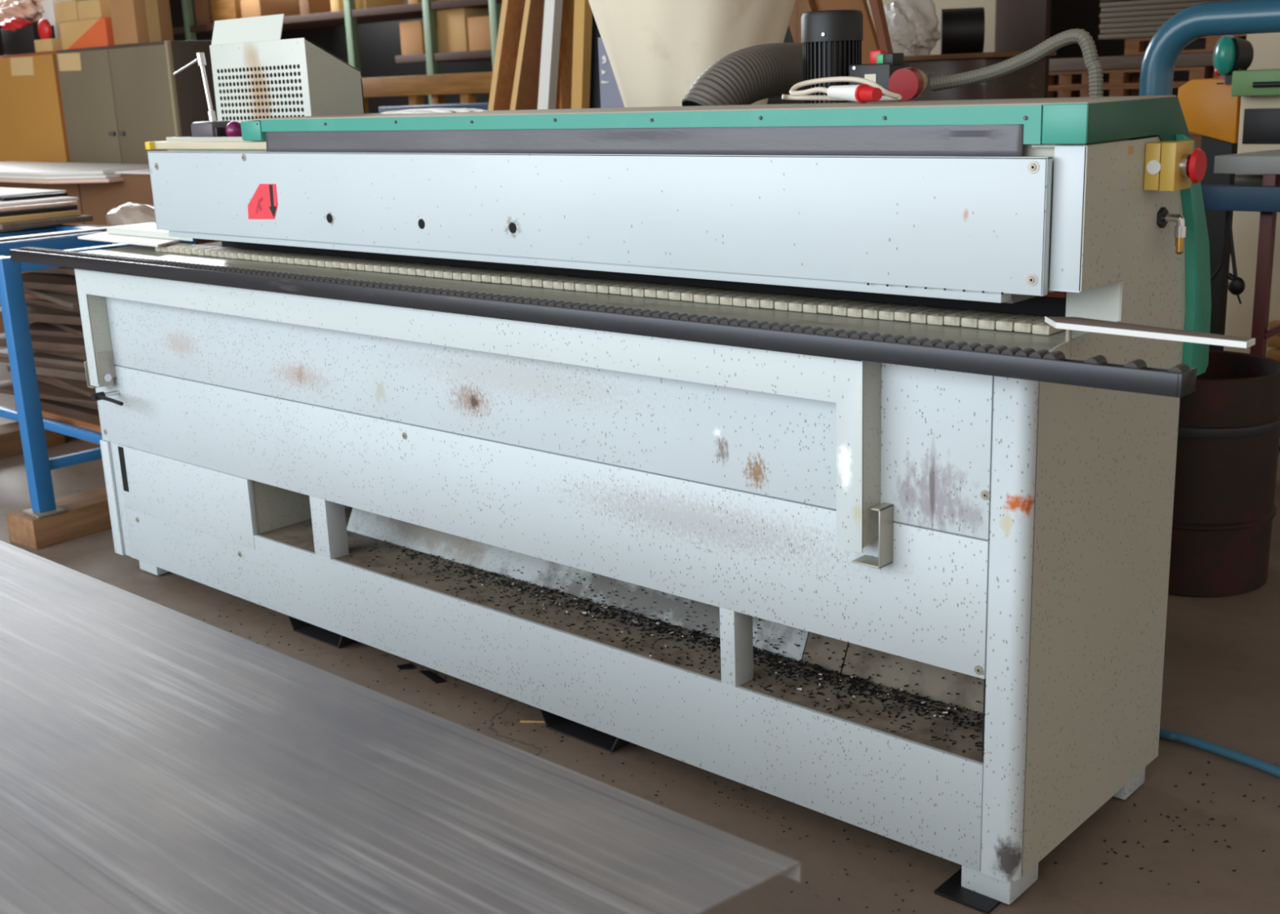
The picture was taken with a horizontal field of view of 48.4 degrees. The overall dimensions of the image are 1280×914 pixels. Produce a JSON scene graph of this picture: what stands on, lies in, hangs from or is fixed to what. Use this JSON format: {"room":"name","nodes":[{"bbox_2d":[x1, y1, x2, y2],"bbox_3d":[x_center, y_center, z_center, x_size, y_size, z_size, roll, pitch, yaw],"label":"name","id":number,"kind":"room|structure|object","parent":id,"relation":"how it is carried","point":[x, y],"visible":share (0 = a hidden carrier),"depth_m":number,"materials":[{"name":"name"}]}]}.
{"room":"industrial hall","nodes":[
{"label":"industrial hall","id":0,"kind":"room"},
{"bbox_2d":[0,0,197,55],"bbox_3d":[-14.293,-5.457,16.760,0.200,6.000,21.000,11,20,41],"label":"wall","id":1,"kind":"structure","parent":0,"point":[175,6],"depth_m":23.71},
{"bbox_2d":[0,346,1279,913],"bbox_3d":[-3.020,-0.700,9.053,28.000,0.100,23.000,11,20,41],"label":"floor","id":2,"kind":"structure","parent":0,"point":[1221,677],"depth_m":3.03,"materials":[{"name":"concrete"}]},
{"bbox_2d":[0,417,65,458],"bbox_3d":[-2.891,-0.032,6.093,0.180,0.105,0.820,9,19,37],"label":"block","id":3,"kind":"object","parent":2,"relation":"on","point":[11,444],"visible":0.49,"depth_m":6.19,"materials":[{"name":"brown wood"}]},
{"bbox_2d":[0,50,70,162],"bbox_3d":[-4.245,-1.972,10.306,1.540,1.810,0.503,11,20,41],"label":"tall cabinet","id":4,"kind":"object","parent":2,"relation":"on","point":[33,128],"visible":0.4,"depth_m":9.76,"materials":[{"name":"paint"}]},
{"bbox_2d":[0,25,55,55],"bbox_3d":[-4.178,-2.897,9.899,0.483,0.178,0.300,11,20,41],"label":"box","id":5,"kind":"object","parent":4,"relation":"on","point":[20,41],"visible":0.5,"depth_m":9.76,"materials":[{"name":"cardboard"}]},
{"bbox_2d":[0,0,44,25],"bbox_3d":[-4.322,-3.145,10.028,0.818,0.267,0.387,11,20,41],"label":"bundle","id":6,"kind":"object","parent":5,"relation":"on","point":[33,11],"visible":0.52,"depth_m":9.83,"materials":[{"name":"plastic"}]},
{"bbox_2d":[34,38,62,52],"bbox_3d":[-3.914,-2.784,9.622,0.247,0.081,0.250,11,20,41],"label":"cardboard box","id":7,"kind":"object","parent":4,"relation":"on","point":[48,44],"visible":0.48,"depth_m":9.50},
{"bbox_2d":[0,16,52,39],"bbox_3d":[-4.185,-2.921,9.729,0.712,0.188,0.121,11,20,41],"label":"cloth","id":8,"kind":"object","parent":7,"relation":"on","point":[45,30],"visible":0.94,"depth_m":9.70,"materials":[{"name":"fabric"}]},
{"bbox_2d":[0,182,84,333],"bbox_3d":[-3.748,-1.300,9.203,1.713,1.036,0.500,11,20,41],"label":"cardboard box","id":9,"kind":"object","parent":2,"relation":"on","point":[73,189],"visible":0.02,"depth_m":8.54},
{"bbox_2d":[0,177,124,183],"bbox_3d":[-3.706,-1.743,8.801,2.372,0.020,0.730,11,20,41],"label":"sheet","id":10,"kind":"object","parent":9,"relation":"on","point":[117,179],"visible":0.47,"depth_m":7.97,"materials":[{"name":"plastic"}]},
{"bbox_2d":[0,173,120,179],"bbox_3d":[-3.717,-1.766,8.804,2.346,0.020,0.730,11,20,41],"label":"sheet","id":11,"kind":"object","parent":10,"relation":"on","point":[104,175],"visible":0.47,"depth_m":7.98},
{"bbox_2d":[0,160,149,175],"bbox_3d":[-3.728,-1.789,8.807,2.319,0.020,0.730,11,20,41],"label":"sheet","id":12,"kind":"object","parent":11,"relation":"on","point":[10,167],"visible":0.77,"depth_m":8.36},
{"bbox_2d":[14,404,101,444],"bbox_3d":[-2.288,-0.202,6.663,1.150,0.099,0.750,11,20,41],"label":"wooden pallet","id":13,"kind":"object","parent":2,"relation":"on","point":[68,420],"visible":0.07,"depth_m":6.40,"materials":[{"name":"brown wood"}]},
{"bbox_2d":[40,398,100,424],"bbox_3d":[-2.282,-0.256,6.600,1.180,0.036,0.659,11,20,41],"label":"board","id":14,"kind":"object","parent":13,"relation":"on","point":[87,414],"visible":0.04,"depth_m":6.44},
{"bbox_2d":[53,400,97,409],"bbox_3d":[-2.345,-0.328,6.772,1.164,0.018,0.743,10,19,38],"label":"board","id":15,"kind":"object","parent":14,"relation":"on","point":[91,406],"visible":0.02,"depth_m":6.45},
{"bbox_3d":[-2.188,-0.317,6.634,1.245,0.018,0.729,11,20,41],"label":"board","id":16,"kind":"object","parent":15,"relation":"on","visible":0},
{"bbox_2d":[0,378,12,383],"bbox_3d":[-2.393,-0.359,6.698,1.149,0.022,0.766,7,17,30],"label":"board","id":17,"kind":"object","parent":16,"relation":"on","point":[11,380],"visible":0.02,"depth_m":6.74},
{"bbox_2d":[0,380,97,405],"bbox_3d":[-2.267,-0.341,6.530,1.240,0.018,0.804,7,17,31],"label":"board","id":18,"kind":"object","parent":17,"relation":"on","point":[46,391],"visible":0.06,"depth_m":6.31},
{"bbox_2d":[6,364,90,397],"bbox_3d":[-2.369,-0.423,6.717,0.820,0.028,1.077,-15,20,-41],"label":"board","id":19,"kind":"object","parent":18,"relation":"on","point":[39,378],"visible":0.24,"depth_m":6.45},
{"bbox_2d":[40,375,96,396],"bbox_3d":[-2.264,-0.409,6.558,0.808,0.018,1.079,-14,19,-37],"label":"board","id":20,"kind":"object","parent":19,"relation":"on","point":[81,386],"visible":0.04,"depth_m":6.21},
{"bbox_2d":[35,365,86,381],"bbox_3d":[-2.185,-0.429,6.513,1.007,0.036,0.727,7,18,32],"label":"board","id":21,"kind":"object","parent":20,"relation":"on","point":[73,374],"visible":0.02,"depth_m":6.35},
{"bbox_2d":[0,357,84,369],"bbox_3d":[-2.414,-0.492,6.674,1.188,0.018,0.702,6,17,29],"label":"board","id":22,"kind":"object","parent":21,"relation":"on","point":[2,359],"visible":0.06,"depth_m":6.42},
{"bbox_2d":[0,348,87,368],"bbox_3d":[-2.403,-0.501,6.626,1.064,0.022,0.678,8,18,33],"label":"board","id":23,"kind":"object","parent":22,"relation":"on","point":[38,357],"visible":0.06,"depth_m":6.40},
{"bbox_3d":[-2.261,-0.538,6.628,1.059,0.036,0.716,11,20,41],"label":"board","id":24,"kind":"object","parent":23,"relation":"on","visible":0},
{"bbox_2d":[32,349,87,360],"bbox_3d":[-2.301,-0.550,6.534,1.024,0.036,0.792,10,19,39],"label":"board","id":25,"kind":"object","parent":24,"relation":"on","point":[74,355],"visible":0.03,"depth_m":6.20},
{"bbox_2d":[0,333,85,353],"bbox_3d":[-2.238,-0.561,6.422,1.156,0.036,0.802,6,17,29],"label":"board","id":26,"kind":"object","parent":25,"relation":"on","point":[68,344],"visible":0.06,"depth_m":6.17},
{"bbox_2d":[28,321,84,338],"bbox_3d":[-2.207,-0.625,6.545,1.082,0.022,0.820,6,17,27],"label":"board","id":27,"kind":"object","parent":26,"relation":"on","point":[36,328],"visible":0.02,"depth_m":6.34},
{"bbox_2d":[46,322,84,337],"bbox_3d":[-2.377,-0.681,6.694,0.759,0.022,1.117,-13,18,-35],"label":"board","id":28,"kind":"object","parent":27,"relation":"on","point":[77,330],"visible":0.02,"depth_m":6.25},
{"bbox_3d":[-2.446,-0.700,6.648,1.240,0.018,0.709,11,20,41],"label":"board","id":29,"kind":"object","parent":28,"relation":"on","visible":0},
{"bbox_2d":[0,302,82,325],"bbox_3d":[-2.267,-0.684,6.453,1.132,0.036,0.799,6,17,30],"label":"board","id":30,"kind":"object","parent":29,"relation":"on","point":[38,313],"visible":0.06,"depth_m":6.20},
{"bbox_2d":[25,298,80,313],"bbox_3d":[-2.344,-0.738,6.550,1.099,0.022,0.676,12,20,43],"label":"board","id":31,"kind":"object","parent":30,"relation":"on","point":[45,303],"visible":0.03,"depth_m":6.39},
{"bbox_2d":[24,292,44,299],"bbox_3d":[-2.410,-0.780,6.632,1.091,0.022,0.603,7,17,31],"label":"board","id":32,"kind":"object","parent":31,"relation":"on","point":[27,295],"visible":0.02,"depth_m":6.52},
{"bbox_2d":[23,288,79,309],"bbox_3d":[-2.431,-0.792,6.546,0.681,0.022,1.175,-13,18,-35],"label":"board","id":33,"kind":"object","parent":32,"relation":"on","point":[68,300],"visible":0.24,"depth_m":6.14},
{"bbox_2d":[43,289,77,295],"bbox_3d":[-2.216,-0.778,6.361,1.181,0.028,0.655,11,20,41],"label":"board","id":34,"kind":"object","parent":33,"relation":"on","point":[60,291],"visible":0.02,"depth_m":6.21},
{"bbox_2d":[21,272,77,292],"bbox_3d":[-2.214,-0.811,6.374,1.216,0.028,0.798,7,17,31],"label":"board","id":35,"kind":"object","parent":34,"relation":"on","point":[40,281],"visible":0.08,"depth_m":6.20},
{"bbox_2d":[4,486,111,549],"bbox_3d":[-1.879,0.164,5.205,0.180,0.105,0.820,9,19,37],"label":"block","id":36,"kind":"object","parent":2,"relation":"on","point":[87,513],"visible":0.44,"depth_m":4.94,"materials":[{"name":"brown wood"}]},
{"bbox_2d":[0,224,196,518],"bbox_3d":[-2.357,-0.407,5.489,1.480,0.889,0.770,11,20,41],"label":"trestle","id":37,"kind":"object","parent":36,"relation":"on","point":[38,466],"visible":0.48,"depth_m":4.85,"materials":[{"name":"paint"}]},
{"bbox_2d":[0,214,93,230],"bbox_3d":[-2.831,-1.031,6.130,1.200,0.022,0.380,11,20,41],"label":"board","id":38,"kind":"object","parent":37,"relation":"on","point":[44,222],"visible":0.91,"depth_m":5.74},
{"bbox_2d":[0,209,80,222],"bbox_3d":[-2.867,-1.052,6.130,1.140,0.020,0.380,11,20,41],"label":"board","id":39,"kind":"object","parent":38,"relation":"on","point":[64,213],"visible":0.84,"depth_m":5.77,"materials":[{"name":"wood"}]},
{"bbox_2d":[79,173,155,226],"bbox_3d":[-2.711,-1.121,8.288,1.044,1.079,0.500,11,20,41],"label":"cardboard box","id":40,"kind":"object","parent":2,"relation":"on","point":[130,201],"visible":0.02,"depth_m":8.06,"materials":[{"name":"cardboard"}]},
{"bbox_2d":[55,40,217,164],"bbox_3d":[-3.183,-1.747,9.299,1.410,1.810,0.420,11,20,41],"label":"metal cabinet","id":41,"kind":"object","parent":2,"relation":"on","point":[116,100],"visible":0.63,"depth_m":8.90,"materials":[{"name":"metal"}]},
{"bbox_2d":[58,17,116,49],"bbox_3d":[-3.450,-2.765,9.300,0.601,0.174,0.400,11,20,41],"label":"cardboard box","id":42,"kind":"object","parent":41,"relation":"on","point":[97,32],"visible":0.48,"depth_m":9.12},
{"bbox_2d":[53,0,90,22],"bbox_3d":[-3.616,-2.934,9.369,0.297,0.129,0.350,11,20,41],"label":"cardboard box","id":43,"kind":"object","parent":42,"relation":"on","point":[64,11],"visible":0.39,"depth_m":9.23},
{"bbox_2d":[76,0,111,20],"bbox_3d":[-3.388,-2.881,9.172,0.295,0.110,0.350,11,20,41],"label":"cardboard box","id":44,"kind":"object","parent":42,"relation":"on","point":[92,9],"visible":0.42,"depth_m":9.01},
{"bbox_2d":[109,0,173,44],"bbox_3d":[-3.112,-2.883,8.827,0.288,0.619,0.247,11,20,41],"label":"cardboard box","id":45,"kind":"object","parent":41,"relation":"on","point":[133,21],"visible":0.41,"depth_m":8.78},
{"bbox_2d":[172,0,502,104],"bbox_3d":[-2.975,-4.094,15.056,5.565,3.400,1.080,11,20,41],"label":"rack","id":46,"kind":"object","parent":2,"relation":"on","point":[351,16],"visible":0.15,"depth_m":13.84,"materials":[{"name":"metal"}]},
{"bbox_2d":[193,0,213,25],"bbox_3d":[-4.761,-5.103,16.157,0.293,0.384,0.500,11,20,41],"label":"cardboard box","id":47,"kind":"object","parent":46,"relation":"on","point":[202,8],"visible":0.16,"depth_m":15.97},
{"bbox_2d":[210,0,241,23],"bbox_3d":[-4.433,-5.012,15.877,0.472,0.326,0.500,11,20,41],"label":"wood block","id":48,"kind":"object","parent":46,"relation":"on","point":[221,10],"visible":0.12,"depth_m":15.67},
{"bbox_2d":[240,0,299,17],"bbox_3d":[-4.039,-4.886,15.547,0.362,0.222,0.500,11,20,41],"label":"cardboard box","id":49,"kind":"object","parent":46,"relation":"on","point":[249,8],"visible":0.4,"depth_m":15.40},
{"bbox_2d":[298,0,331,14],"bbox_3d":[-3.313,-4.770,14.904,0.166,0.273,0.500,11,20,41],"label":"cardboard box","id":50,"kind":"object","parent":46,"relation":"on","point":[306,6],"visible":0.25,"depth_m":14.76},
{"bbox_2d":[172,0,502,34],"bbox_3d":[-3.018,-4.600,14.896,5.565,0.070,0.990,11,20,41],"label":"shelf","id":51,"kind":"object","parent":46,"relation":"attached to","point":[414,11],"depth_m":14.21,"materials":[{"name":"wood"}]},
{"bbox_2d":[399,20,426,55],"bbox_3d":[-2.043,-4.098,13.918,0.323,0.309,0.500,11,20,41],"label":"cardboard box","id":52,"kind":"object","parent":46,"relation":"on","point":[411,33],"visible":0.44,"depth_m":13.72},
{"bbox_2d":[395,49,492,62],"bbox_3d":[-1.488,-3.861,13.688,1.499,0.070,0.990,11,20,41],"label":"shelf","id":53,"kind":"object","parent":46,"relation":"attached to","point":[431,55],"depth_m":13.44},
{"bbox_2d":[435,7,488,53],"bbox_3d":[-1.616,-4.055,13.532,0.430,0.389,0.500,11,20,41],"label":"cardboard box","id":54,"kind":"object","parent":46,"relation":"on","point":[452,31],"visible":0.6,"depth_m":13.32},
{"bbox_2d":[467,15,491,50],"bbox_3d":[-1.304,-3.951,13.272,0.327,0.298,0.500,11,20,41],"label":"cardboard box","id":55,"kind":"object","parent":46,"relation":"on","point":[478,27],"visible":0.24,"depth_m":13.10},
{"bbox_2d":[361,71,493,113],"bbox_3d":[-1.351,-2.192,11.180,1.866,1.578,0.900,11,20,41],"label":"bench","id":56,"kind":"object","parent":2,"relation":"on","point":[415,86],"visible":0.22,"depth_m":10.63,"materials":[{"name":"wood"}]},
{"bbox_2d":[378,102,488,113],"bbox_3d":[-1.152,-1.728,9.803,1.130,1.367,0.600,11,20,41],"label":"crate","id":57,"kind":"object","parent":2,"relation":"on","point":[473,105],"visible":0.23,"depth_m":9.49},
{"bbox_2d":[197,0,802,113],"bbox_3d":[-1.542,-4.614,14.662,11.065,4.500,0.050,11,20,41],"label":"shelving unit","id":58,"kind":"object","parent":2,"relation":"on","point":[380,42],"visible":0.12,"depth_m":15.92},
{"bbox_2d":[597,37,624,107],"bbox_3d":[-0.059,-0.966,6.180,0.278,1.658,0.080,11,20,41],"label":"sign","id":59,"kind":"object","parent":2,"relation":"on","point":[610,94],"visible":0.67,"depth_m":6.08,"materials":[{"name":"metal"}]},
{"bbox_2d":[9,13,1255,913],"bbox_3d":[-0.413,-0.315,3.677,4.016,1.700,0.833,11,20,41],"label":"machine","id":60,"kind":"object","parent":2,"relation":"on","point":[908,380],"visible":1,"depth_m":2.89,"materials":[{"name":"grey paint"}]},
{"bbox_2d":[209,37,311,123],"bbox_3d":[-1.152,-1.115,4.314,0.500,0.277,0.004,11,20,41],"label":"hood","id":61,"kind":"object","parent":60,"relation":"attached to","point":[254,77],"depth_m":4.30,"materials":[{"name":"paint"}]},
{"bbox_2d":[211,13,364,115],"bbox_3d":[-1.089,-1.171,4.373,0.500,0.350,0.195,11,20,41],"label":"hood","id":62,"kind":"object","parent":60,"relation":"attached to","point":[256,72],"depth_m":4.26,"materials":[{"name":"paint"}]},
{"bbox_2d":[380,107,488,114],"bbox_3d":[-0.551,-0.919,3.794,0.431,0.023,0.111,11,20,41],"label":"scrap","id":63,"kind":"object","parent":60,"relation":"on","point":[430,110],"visible":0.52,"depth_m":3.74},
{"bbox_2d":[252,480,983,763],"bbox_3d":[-0.087,0.182,3.402,2.340,0.345,0.454,11,20,41],"label":"tray","id":64,"kind":"object","parent":60,"relation":"on","point":[932,618],"depth_m":3.01,"materials":[{"name":"paint"}]},
{"bbox_2d":[265,124,1023,156],"bbox_3d":[-0.188,-0.701,3.133,2.238,0.064,0.022,11,20,41],"label":"rail","id":65,"kind":"object","parent":60,"relation":"hanging from","point":[282,140],"depth_m":2.97,"materials":[{"name":"metal"}]},
{"bbox_2d":[350,539,982,753],"bbox_3d":[-0.057,0.301,3.279,1.975,0.153,0.255,11,20,41],"label":"chips","id":66,"kind":"object","parent":60,"relation":"on","point":[694,633],"visible":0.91,"depth_m":3.05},
{"bbox_2d":[782,76,902,102],"bbox_3d":[0.430,-0.768,2.975,0.137,0.053,0.366,-9,16,-25],"label":"cable","id":67,"kind":"object","parent":60,"relation":"on","point":[862,93],"visible":1,"depth_m":2.93,"materials":[{"name":"white plastic"}]},
{"bbox_2d":[203,602,1279,913],"bbox_3d":[-0.085,0.667,3.234,2.966,0.003,1.062,4,16,24],"label":"crumbs","id":68,"kind":"object","parent":2,"relation":"on","point":[634,745],"visible":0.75,"depth_m":2.91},
{"bbox_2d":[788,0,817,42],"bbox_3d":[0.871,-1.393,6.227,0.729,1.592,0.050,11,20,41],"label":"plank","id":69,"kind":"object","parent":2,"relation":"on","point":[800,6],"visible":0.02,"depth_m":6.20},
{"bbox_2d":[588,0,1103,107],"bbox_3d":[0.374,-0.760,4.214,0.813,2.230,2.318,-6,15,-13],"label":"collector","id":70,"kind":"object","parent":2,"relation":"on","point":[656,50],"visible":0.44,"depth_m":4.50,"materials":[{"name":"fabric"}]},
{"bbox_2d":[681,42,802,106],"bbox_3d":[0.333,-0.985,3.779,0.168,0.221,0.609,10,19,38],"label":"hose","id":71,"kind":"object","parent":70,"relation":"attached to","point":[749,75],"visible":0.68,"depth_m":3.62,"materials":[{"name":"plastic"}]},
{"bbox_2d":[814,0,879,64],"bbox_3d":[1.034,-1.372,6.137,0.844,1.584,0.030,11,20,41],"label":"board","id":72,"kind":"object","parent":2,"relation":"on","point":[869,42],"visible":0.02,"depth_m":6.06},
{"bbox_2d":[868,0,893,53],"bbox_3d":[1.101,-1.290,5.896,0.444,1.545,0.040,11,20,41],"label":"plank","id":73,"kind":"object","parent":2,"relation":"on","point":[877,7],"visible":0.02,"depth_m":5.84,"materials":[{"name":"brown wood"}]},
{"bbox_2d":[995,0,1051,97],"bbox_3d":[2.062,-2.237,7.671,0.291,3.200,0.060,11,20,41],"label":"board","id":74,"kind":"object","parent":2,"relation":"on","point":[1021,25],"visible":0.12,"depth_m":7.62,"materials":[{"name":"wood"}]},
{"bbox_2d":[1138,0,1279,95],"bbox_3d":[2.079,-0.552,4.334,1.300,1.641,0.200,11,20,41],"label":"pipe","id":75,"kind":"object","parent":2,"relation":"on","point":[1233,17],"visible":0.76,"depth_m":4.39,"materials":[{"name":"metal"}]},
{"bbox_2d":[1159,728,1279,777],"bbox_3d":[1.064,0.579,3.365,0.050,0.021,1.307,-12,18,-33],"label":"hose","id":76,"kind":"object","parent":2,"relation":"on","point":[1220,750],"visible":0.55,"depth_m":3.09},
{"bbox_2d":[1168,350,1279,596],"bbox_3d":[1.610,0.037,4.150,0.471,0.630,0.471,11,20,41],"label":"drum","id":77,"kind":"object","parent":2,"relation":"on","point":[1224,509],"visible":0.52,"depth_m":3.95,"materials":[{"name":"metal"}]},
{"bbox_2d":[1177,35,1279,357],"bbox_3d":[2.344,-0.852,5.594,0.508,1.559,0.520,11,20,41],"label":"machine","id":78,"kind":"object","parent":2,"relation":"on","point":[1238,111],"visible":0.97,"depth_m":5.46,"materials":[{"name":"orange paint"}]},
{"bbox_2d":[1177,78,1241,143],"bbox_3d":[2.282,-1.369,5.617,0.237,0.244,0.250,11,20,41],"label":"hood","id":79,"kind":"object","parent":78,"relation":"attached to","point":[1209,108],"depth_m":5.52,"materials":[{"name":"paint"}]},
{"bbox_2d":[1213,35,1253,84],"bbox_3d":[2.223,-1.491,5.331,0.094,0.181,0.155,-8,16,-20],"label":"lamp","id":80,"kind":"object","parent":78,"relation":"attached to","point":[1233,55],"depth_m":5.26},
{"bbox_2d":[1200,149,1279,356],"bbox_3d":[2.494,-0.435,4.766,1.325,1.164,0.840,11,20,41],"label":"table","id":81,"kind":"object","parent":2,"relation":"on","point":[1251,192],"visible":0.5,"depth_m":4.62,"materials":[{"name":"red paint"}]},
{"bbox_2d":[1226,210,1244,304],"bbox_3d":[1.982,-0.666,4.740,0.077,0.313,0.039,11,20,41],"label":"plug","id":82,"kind":"object","parent":81,"relation":"hanging from","point":[1236,285],"visible":0.99,"depth_m":4.74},
{"bbox_3d":[-0.172,-0.911,6.890,1.700,1.199,0.800,11,20,41],"label":"cart","id":83,"kind":"object","parent":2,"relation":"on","visible":0},
{"bbox_2d":[488,0,525,111],"bbox_3d":[-0.476,-1.951,6.828,0.294,0.863,0.550,11,20,41],"label":"panel","id":84,"kind":"object","parent":83,"relation":"on","point":[512,12],"visible":0.11,"depth_m":6.66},
{"bbox_2d":[510,0,544,110],"bbox_3d":[-0.365,-1.923,6.733,0.288,0.850,0.550,11,20,41],"label":"panel","id":85,"kind":"object","parent":83,"relation":"on","point":[525,93],"visible":0.11,"depth_m":6.58,"materials":[{"name":"wood"}]},
{"bbox_2d":[537,0,562,109],"bbox_3d":[-0.402,-1.816,6.365,0.210,0.833,0.050,11,20,41],"label":"board","id":86,"kind":"object","parent":83,"relation":"on","point":[547,96],"visible":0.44,"depth_m":6.35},
{"bbox_2d":[555,0,574,109],"bbox_3d":[-0.291,-1.867,6.533,0.122,0.837,0.300,11,20,41],"label":"panel","id":87,"kind":"object","parent":83,"relation":"on","point":[563,100],"visible":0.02,"depth_m":6.43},
{"bbox_2d":[571,0,592,108],"bbox_3d":[-0.255,-1.780,6.238,0.154,0.818,0.050,11,20,41],"label":"board","id":88,"kind":"object","parent":83,"relation":"on","point":[583,13],"visible":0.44,"depth_m":6.22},
{"bbox_2d":[589,13,600,108],"bbox_3d":[-0.183,-1.805,6.311,0.179,0.822,0.100,11,20,41],"label":"board","id":89,"kind":"object","parent":83,"relation":"on","point":[594,96],"visible":0.22,"depth_m":6.29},
{"bbox_3d":[-1.191,0.683,2.015,2.100,0.675,0.700,11,20,41],"label":"stand","id":90,"kind":"object","parent":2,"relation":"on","visible":0},
{"bbox_2d":[0,540,800,913],"bbox_3d":[-1.165,0.350,1.899,2.596,0.025,1.084,11,20,41],"label":"sheet","id":91,"kind":"object","parent":90,"relation":"on","point":[155,758],"visible":1,"depth_m":1.60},
{"bbox_3d":[3.593,-1.413,10.394,1.200,0.108,0.840,10,19,40],"label":"wooden pallet","id":92,"kind":"object","parent":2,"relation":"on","visible":0},
{"bbox_3d":[3.589,-1.519,10.366,1.200,0.108,0.840,11,20,41],"label":"wooden pallet","id":93,"kind":"object","parent":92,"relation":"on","visible":0},
{"bbox_3d":[3.585,-1.625,10.338,1.200,0.108,0.840,11,20,41],"label":"wooden pallet","id":94,"kind":"object","parent":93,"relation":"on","visible":0},
{"bbox_3d":[3.581,-1.732,10.310,1.200,0.108,0.840,11,20,41],"label":"wooden pallet","id":95,"kind":"object","parent":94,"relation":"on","visible":0},
{"bbox_3d":[3.577,-1.838,10.282,1.200,0.108,0.840,11,20,41],"label":"wooden pallet","id":96,"kind":"object","parent":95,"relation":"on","visible":0},
{"bbox_3d":[3.573,-1.944,10.254,1.200,0.108,0.840,11,19,40],"label":"wooden pallet","id":97,"kind":"object","parent":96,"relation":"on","visible":0},
{"bbox_3d":[3.569,-2.051,10.226,1.200,0.108,0.840,11,19,40],"label":"wooden pallet","id":98,"kind":"object","parent":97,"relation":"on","visible":0},
{"bbox_3d":[3.565,-2.157,10.198,1.200,0.108,0.840,11,20,41],"label":"wooden pallet","id":99,"kind":"object","parent":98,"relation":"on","visible":0},
{"bbox_2d":[1190,134,1201,148],"bbox_3d":[3.561,-2.263,10.170,1.200,0.108,0.840,11,19,40],"label":"wooden pallet","id":100,"kind":"object","parent":99,"relation":"on","point":[1197,139],"visible":0.02,"depth_m":9.49,"materials":[{"name":"brown wood"}]},
{"bbox_2d":[1188,131,1199,135],"bbox_3d":[3.557,-2.369,10.142,1.200,0.108,0.840,11,20,41],"label":"wooden pallet","id":101,"kind":"object","parent":100,"relation":"on","point":[1190,133],"visible":0.02,"depth_m":9.49,"materials":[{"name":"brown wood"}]},
{"bbox_3d":[3.553,-2.476,10.114,1.200,0.108,0.840,11,19,40],"label":"wooden pallet","id":102,"kind":"object","parent":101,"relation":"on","visible":0},
{"bbox_2d":[1048,84,1183,97],"bbox_3d":[3.549,-2.582,10.086,1.200,0.108,0.840,11,19,40],"label":"wooden pallet","id":103,"kind":"object","parent":102,"relation":"on","point":[1122,91],"visible":0.23,"depth_m":10.01,"materials":[{"name":"brown wood"}]},
{"bbox_2d":[1048,66,1213,88],"bbox_3d":[3.545,-2.688,10.058,1.200,0.108,0.840,11,20,41],"label":"wooden pallet","id":104,"kind":"object","parent":103,"relation":"on","point":[1117,77],"visible":0.44,"depth_m":9.79,"materials":[{"name":"brown wood"}]},
{"bbox_2d":[1048,52,1213,71],"bbox_3d":[3.983,-2.703,9.651,2.420,0.089,0.850,11,20,41],"label":"plank","id":105,"kind":"object","parent":104,"relation":"on","point":[1198,59],"visible":0.31,"depth_m":9.71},
{"bbox_2d":[1124,34,1246,55],"bbox_3d":[4.021,-2.790,9.583,1.200,0.108,0.840,11,20,41],"label":"wooden pallet","id":106,"kind":"object","parent":105,"relation":"on","point":[1132,46],"visible":0.34,"depth_m":9.60,"materials":[{"name":"brown wood"}]},
{"bbox_2d":[1098,0,1231,39],"bbox_3d":[4.101,-2.944,9.448,1.850,0.241,0.780,11,20,41],"label":"sheets","id":107,"kind":"object","parent":106,"relation":"on","point":[1138,19],"visible":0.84,"depth_m":9.60,"materials":[{"name":"wood"}]},
{"bbox_3d":[1.659,-0.657,7.216,0.509,0.408,0.600,11,20,41],"label":"carton","id":108,"kind":"object","parent":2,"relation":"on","visible":0},
{"bbox_3d":[1.643,-1.063,7.110,0.487,0.408,0.600,11,20,41],"label":"carton","id":109,"kind":"object","parent":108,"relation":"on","visible":0},
{"bbox_2d":[903,56,1045,132],"bbox_3d":[1.622,-1.599,6.970,0.465,0.676,0.600,11,20,41],"label":"carton","id":110,"kind":"object","parent":109,"relation":"on","point":[1028,82],"visible":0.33,"depth_m":6.70,"materials":[{"name":"cardboard"}]},
{"bbox_2d":[903,50,1056,61],"bbox_3d":[1.607,-1.938,6.882,0.559,0.023,0.640,11,20,41],"label":"board","id":111,"kind":"object","parent":110,"relation":"on","point":[1004,54],"visible":0.66,"depth_m":6.61,"materials":[{"name":"wood"}]},
{"bbox_2d":[883,0,941,56],"bbox_3d":[1.322,-2.086,6.963,0.308,0.387,0.251,11,20,41],"label":"bag","id":112,"kind":"object","parent":111,"relation":"on","point":[912,24],"visible":0.67,"depth_m":6.86,"materials":[{"name":"plastic"}]},
{"bbox_2d":[939,7,984,54],"bbox_3d":[1.587,-2.098,7.014,0.202,0.220,0.219,0,15,9],"label":"roll","id":113,"kind":"object","parent":111,"relation":"on","point":[962,29],"visible":0.89,"depth_m":6.92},
{"bbox_2d":[866,0,996,54],"bbox_3d":[1.597,-3.796,8.157,1.148,6.000,0.200,11,20,41],"label":"wall","id":114,"kind":"structure","parent":0,"point":[989,6],"depth_m":8.10,"materials":[{"name":"beige paint"}]},
{"bbox_2d":[1048,0,1184,97],"bbox_3d":[3.270,-5.697,15.130,28.000,6.000,0.200,11,20,41],"label":"wall","id":115,"kind":"structure","parent":0,"point":[1065,15],"depth_m":14.28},
{"bbox_2d":[1246,32,1279,70],"bbox_3d":[3.646,-3.093,5.193,2.530,6.000,0.200,11,20,41],"label":"wall","id":116,"kind":"structure","parent":0,"point":[1266,46],"depth_m":6.27,"materials":[{"name":"beige paint"}]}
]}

